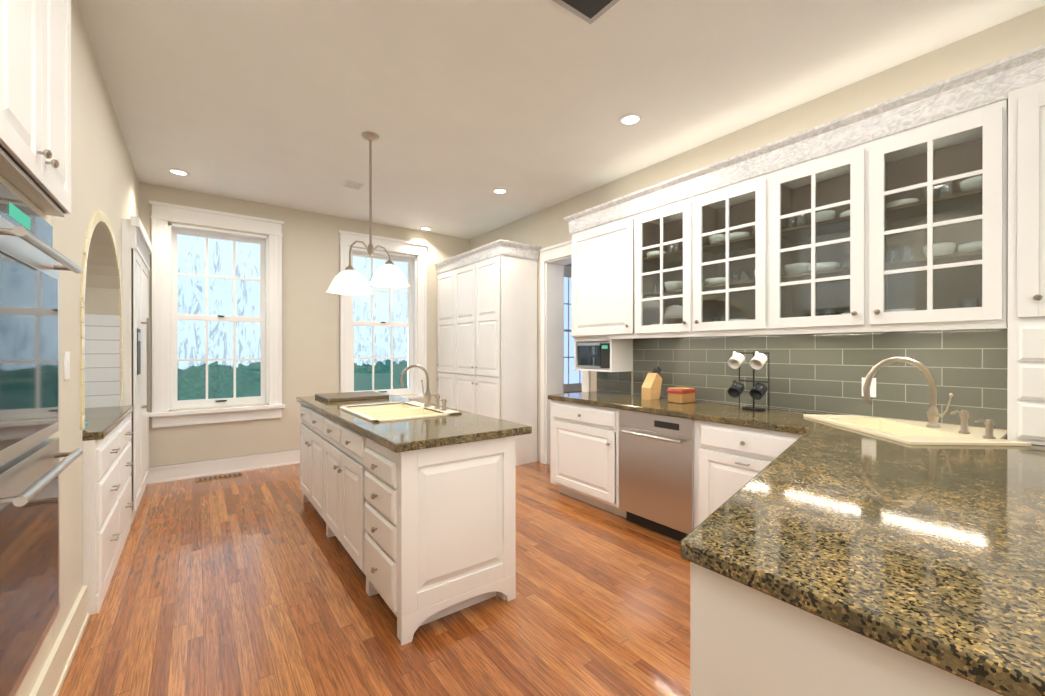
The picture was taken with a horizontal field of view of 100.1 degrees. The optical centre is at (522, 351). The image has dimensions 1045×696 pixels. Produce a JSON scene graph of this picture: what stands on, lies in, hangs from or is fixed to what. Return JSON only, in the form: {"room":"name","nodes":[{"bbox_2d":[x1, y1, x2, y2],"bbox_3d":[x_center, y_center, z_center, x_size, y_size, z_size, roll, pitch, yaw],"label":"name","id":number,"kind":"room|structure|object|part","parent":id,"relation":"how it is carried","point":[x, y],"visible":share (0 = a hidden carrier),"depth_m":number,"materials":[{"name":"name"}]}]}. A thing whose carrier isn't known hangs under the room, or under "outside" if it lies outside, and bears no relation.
{"room":"kitchen","nodes":[
{"label":"kitchen","id":0,"kind":"room"},
{"bbox_2d":[0,0,138,695],"bbox_3d":[-2.012,-0.167,1.429,0.629,2.980,7.280,0,0,-37],"label":"wall","id":1,"kind":"structure","parent":0,"point":[104,178],"depth_m":2.21,"materials":[{"name":"beige paint"}]},
{"bbox_2d":[0,0,70,216],"bbox_3d":[-1.509,-1.045,1.347,0.099,1.065,0.820,0,0,-37],"label":"upper cabinet","id":2,"kind":"object","parent":1,"relation":"attached to","point":[35,102],"visible":1,"depth_m":1.34,"materials":[{"name":"white wood"}]},
{"bbox_2d":[0,182,82,695],"bbox_3d":[-1.726,0.263,1.188,0.660,1.478,0.778,0,0,-37],"label":"double oven","id":3,"kind":"object","parent":1,"relation":"in","point":[32,467],"visible":1,"depth_m":1.32,"materials":[{"name":"silver metal"}]},
{"bbox_2d":[29,585,89,695],"bbox_3d":[-0.935,1.244,0.516,0.026,0.160,4.125,0,0,-37],"label":"baseboard","id":4,"kind":"structure","parent":1,"relation":"attached to","point":[52,675],"depth_m":1.80,"materials":[{"name":"white wood"}]},
{"bbox_2d":[64,352,69,379],"bbox_3d":[-1.972,0.062,1.896,0.010,0.120,0.080,0,0,-37],"label":"switch plate","id":5,"kind":"object","parent":1,"relation":"attached to","point":[66,365],"visible":0.96,"depth_m":1.88,"materials":[{"name":"white plastic"}]},
{"bbox_2d":[139,182,581,466],"bbox_3d":[-1.479,-0.176,6.186,7.320,2.980,0.280,0,0,-37],"label":"wall","id":6,"kind":"structure","parent":0,"point":[310,309],"depth_m":5.13,"materials":[{"name":"beige paint"}]},
{"bbox_2d":[149,200,284,427],"bbox_3d":[-3.298,-0.363,4.787,1.200,2.250,0.355,0,0,-37],"label":"window","id":7,"kind":"structure","parent":6,"relation":"in","point":[166,316],"depth_m":4.71,"materials":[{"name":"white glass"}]},
{"bbox_2d":[146,449,299,484],"bbox_3d":[-2.511,1.236,5.231,3.120,0.160,0.026,0,0,-37],"label":"baseboard","id":8,"kind":"structure","parent":6,"relation":"attached to","point":[166,473],"depth_m":4.69,"materials":[{"name":"white wood"}]},
{"bbox_2d":[338,230,427,401],"bbox_3d":[-1.870,-0.365,5.849,1.200,2.250,0.355,0,0,-37],"label":"window","id":9,"kind":"structure","parent":6,"relation":"in","point":[416,324],"depth_m":5.90,"materials":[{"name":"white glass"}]},
{"bbox_2d":[58,461,689,695],"bbox_3d":[0.603,1.344,3.388,7.320,0.050,7.300,0,0,-37],"label":"floor","id":10,"kind":"structure","parent":0,"point":[250,583],"depth_m":2.20,"materials":[{"name":"brown wood"}]},
{"bbox_2d":[82,405,133,614],"bbox_3d":[-2.676,0.847,2.620,0.454,0.946,1.312,0,0,-37],"label":"base cabinet","id":11,"kind":"object","parent":10,"relation":"on","point":[107,461],"visible":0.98,"depth_m":2.36,"materials":[{"name":"white wood"}]},
{"bbox_2d":[82,405,133,440],"bbox_3d":[-2.685,0.426,2.612,0.431,0.040,1.312,0,0,-37],"label":"countertop","id":12,"kind":"structure","parent":11,"relation":"on","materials":[{"name":"stone"}]},
{"bbox_2d":[122,216,152,524],"bbox_3d":[-3.308,0.148,3.796,0.129,2.340,1.195,0,0,-37],"label":"refrigerator","id":13,"kind":"object","parent":10,"relation":"on","point":[137,248],"visible":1,"depth_m":3.43,"materials":[{"name":"white"}]},
{"bbox_2d":[195,473,242,481],"bbox_3d":[-3.156,1.313,4.556,0.400,0.008,0.120,0,0,-37],"label":"floor vent","id":14,"kind":"object","parent":10,"relation":"in","point":[218,477],"visible":0.98,"depth_m":4.54,"materials":[{"name":"gold metal"}]},
{"bbox_2d":[297,401,515,645],"bbox_3d":[-1.010,0.882,3.086,0.692,0.875,2.364,0,0,-37],"label":"kitchen island","id":15,"kind":"object","parent":10,"relation":"on","point":[413,502],"depth_m":2.18,"materials":[{"name":"white wood"}]},
{"bbox_2d":[296,393,531,452],"bbox_3d":[-0.972,0.425,3.112,0.755,0.040,2.420,0,0,-37],"label":"island countertop","id":16,"kind":"structure","parent":15,"relation":"on","point":[463,428],"depth_m":2.36,"materials":[{"name":"brown stone"}]},
{"bbox_2d":[336,401,459,420],"bbox_3d":[-0.853,0.479,2.965,0.560,0.172,0.800,0,0,-37],"label":"sink","id":17,"kind":"object","parent":16,"relation":"in","point":[379,410],"depth_m":3.00,"materials":[{"name":"beige ceramic"}]},
{"bbox_2d":[400,365,431,404],"bbox_3d":[-0.768,0.243,3.100,0.226,0.299,0.131,0,0,-37],"label":"faucet","id":18,"kind":"object","parent":16,"relation":"on","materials":[{"name":"silver metal"}]},
{"bbox_2d":[428,393,447,408],"bbox_3d":[-0.568,0.343,2.940,0.083,0.100,0.142,0,0,-37],"label":"soap dispenser","id":19,"kind":"object","parent":16,"relation":"on","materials":[{"name":"silver metal"}]},
{"bbox_2d":[434,239,540,465],"bbox_3d":[-0.517,0.040,5.671,0.572,2.550,1.689,0,0,-37],"label":"pantry","id":20,"kind":"object","parent":10,"relation":"on","point":[486,329],"visible":0.9,"depth_m":5.15,"materials":[{"name":"white wood"}]},
{"bbox_3d":[-0.517,-1.160,5.668,0.572,0.150,1.689,0,0,-37],"label":"crown","id":21,"kind":"part","parent":20,"relation":"part of","materials":[{"name":"white wood"}]},
{"bbox_2d":[690,565,987,695],"bbox_3d":[1.205,0.886,1.000,1.399,0.875,0.950,0,0,-37],"label":"base cabinet","id":22,"kind":"object","parent":10,"relation":"on","point":[743,643],"depth_m":0.81,"materials":[{"name":"white wood"}]},
{"bbox_2d":[548,391,1044,695],"bbox_3d":[0.844,0.426,2.294,2.416,0.040,3.520,0,0,-37],"label":"countertop","id":23,"kind":"structure","parent":22,"relation":"on","point":[932,556],"depth_m":1.12,"materials":[{"name":"brown stone"}]},
{"bbox_2d":[641,366,661,399],"bbox_3d":[1.097,0.266,3.691,0.178,0.273,0.090,0,0,-37],"label":"knife block","id":24,"kind":"object","parent":23,"relation":"on","point":[651,387],"visible":1,"depth_m":3.65,"materials":[{"name":"brown wood"}]},
{"bbox_2d":[619,409,693,541],"bbox_3d":[1.138,0.883,3.274,0.616,0.872,0.622,0,0,-37],"label":"dishwasher","id":25,"kind":"object","parent":23,"relation":"in","point":[656,449],"depth_m":3.09,"materials":[{"name":"silver metal"}]},
{"bbox_2d":[667,387,695,403],"bbox_3d":[1.257,0.346,3.461,0.190,0.115,0.140,0,0,-37],"label":"box","id":26,"kind":"object","parent":23,"relation":"on","point":[681,395],"visible":1,"depth_m":3.41,"materials":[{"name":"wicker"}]},
{"bbox_2d":[728,351,768,410],"bbox_3d":[1.570,0.202,3.008,0.218,0.404,0.232,0,0,-37],"label":"mug tree","id":27,"kind":"object","parent":23,"relation":"on","point":[758,361],"visible":1,"depth_m":2.98,"materials":[{"name":"white ceramic"}]},
{"bbox_2d":[803,414,1030,445],"bbox_3d":[1.895,0.491,2.244,0.749,0.198,0.934,0,0,-37],"label":"sink","id":28,"kind":"object","parent":23,"relation":"in","point":[897,431],"depth_m":2.20,"materials":[{"name":"beige ceramic"}]},
{"bbox_2d":[976,72,1044,445],"bbox_3d":[2.468,-0.377,1.830,0.360,1.563,0.719,0,0,-37],"label":"upper cabinet","id":29,"kind":"object","parent":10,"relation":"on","point":[1010,121],"depth_m":1.94,"materials":[{"name":"wood"}]},
{"bbox_3d":[1.631,-1.220,2.938,0.380,0.160,3.620,0,0,-37],"label":"crown","id":30,"kind":"part","parent":29,"relation":"part of","materials":[{"name":"white wood"}]},
{"bbox_2d":[76,0,1044,238],"bbox_3d":[0.603,-1.711,3.382,7.320,0.100,7.300,0,0,-37],"label":"ceiling","id":31,"kind":"structure","parent":0,"point":[462,109],"depth_m":2.72,"materials":[{"name":"paint"}]},
{"bbox_2d":[167,168,189,175],"bbox_3d":[-3.192,-1.658,4.063,0.169,0.008,0.169,0,0,14],"label":"recessed light","id":32,"kind":"object","parent":31,"relation":"in","point":[178,172],"depth_m":4.06,"materials":[{"name":"white"}]},
{"bbox_2d":[342,180,364,189],"bbox_3d":[-1.689,-1.657,4.370,0.180,0.010,0.180,0,0,-37],"label":"ceiling vent","id":33,"kind":"object","parent":31,"relation":"in","point":[350,184],"depth_m":4.36,"materials":[{"name":"white metal"}]},
{"bbox_2d":[326,131,409,294],"bbox_3d":[-1.171,-1.046,3.373,0.322,1.230,0.682,0,0,34],"label":"pendant light","id":34,"kind":"object","parent":31,"relation":"hanging from","point":[349,280],"visible":1,"depth_m":3.37,"materials":[{"name":"white glass"}]},
{"bbox_2d":[419,227,431,230],"bbox_3d":[-1.314,-1.661,5.945,0.169,0.008,0.169,0,0,-43],"label":"recessed light","id":35,"kind":"object","parent":31,"relation":"in","point":[421,228],"depth_m":5.93,"materials":[{"name":"white"}]},
{"bbox_2d":[492,188,507,193],"bbox_3d":[-0.234,-1.659,4.542,0.169,0.008,0.169,0,0,-43],"label":"recessed light","id":36,"kind":"object","parent":31,"relation":"in","point":[497,190],"depth_m":4.54,"materials":[{"name":"white"}]},
{"bbox_2d":[552,0,619,23],"bbox_3d":[0.287,-1.650,2.014,0.320,0.015,0.240,0,0,-37],"label":"ceiling vent","id":37,"kind":"object","parent":31,"relation":"in","point":[590,11],"depth_m":2.09,"materials":[{"name":"grey metal"}]},
{"bbox_2d":[618,113,642,125],"bbox_3d":[0.774,-1.656,3.135,0.169,0.008,0.169,0,0,-43],"label":"recessed light","id":38,"kind":"object","parent":31,"relation":"in","point":[631,119],"depth_m":3.13,"materials":[{"name":"white"}]},
{"bbox_2d":[564,266,581,391],"bbox_3d":[0.873,-0.389,7.733,0.980,2.200,0.042,0,0,-37],"label":"window","id":39,"kind":"structure","parent":0,"point":[572,379],"depth_m":7.65,"materials":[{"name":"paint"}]},
{"bbox_2d":[470,5,1044,461],"bbox_3d":[1.320,-0.172,3.905,0.268,2.980,7.280,0,0,-37],"label":"wall","id":40,"kind":"structure","parent":0,"point":[823,373],"depth_m":2.80,"materials":[{"name":"grey tile"}]},
{"bbox_2d":[539,240,589,463],"bbox_3d":[0.565,0.061,4.913,0.322,2.510,0.802,0,0,-37],"label":"trim","id":41,"kind":"structure","parent":40,"relation":"attached to","point":[555,259],"depth_m":5.12,"materials":[{"name":"white wood"}]},
{"bbox_2d":[574,340,632,371],"bbox_3d":[0.766,0.042,4.180,0.290,0.247,0.480,0,0,-37],"label":"upper cabinet","id":42,"kind":"object","parent":40,"relation":"attached to","point":[589,355],"depth_m":4.03,"materials":[{"name":"wood"}]},
{"bbox_2d":[577,342,609,369],"bbox_3d":[0.759,0.042,4.177,0.264,0.248,0.415,0,0,-37],"label":"microwave","id":43,"kind":"object","parent":42,"relation":"in","point":[590,355],"depth_m":4.09,"materials":[{"name":"silver metal"}]},
{"bbox_2d":[862,377,875,396],"bbox_3d":[2.090,0.218,2.640,0.006,0.115,0.070,0,0,-37],"label":"outlet","id":44,"kind":"object","parent":40,"relation":"attached to","point":[873,388],"visible":0.43,"depth_m":2.62,"materials":[{"name":"white plastic"}]},
{"bbox_2d":[863,357,995,438],"bbox_3d":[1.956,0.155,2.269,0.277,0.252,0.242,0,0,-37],"label":"faucet","id":45,"kind":"object","parent":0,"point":[931,381],"depth_m":2.26,"materials":[{"name":"silver metal"}]},
{"label":"outside","id":46,"kind":"structure","parent":0,"visible":0},
{"bbox_2d":[177,234,407,399],"bbox_3d":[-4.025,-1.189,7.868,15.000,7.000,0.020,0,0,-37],"label":"outdoor scenery","id":47,"kind":"object","parent":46,"point":[226,306],"depth_m":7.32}
]}

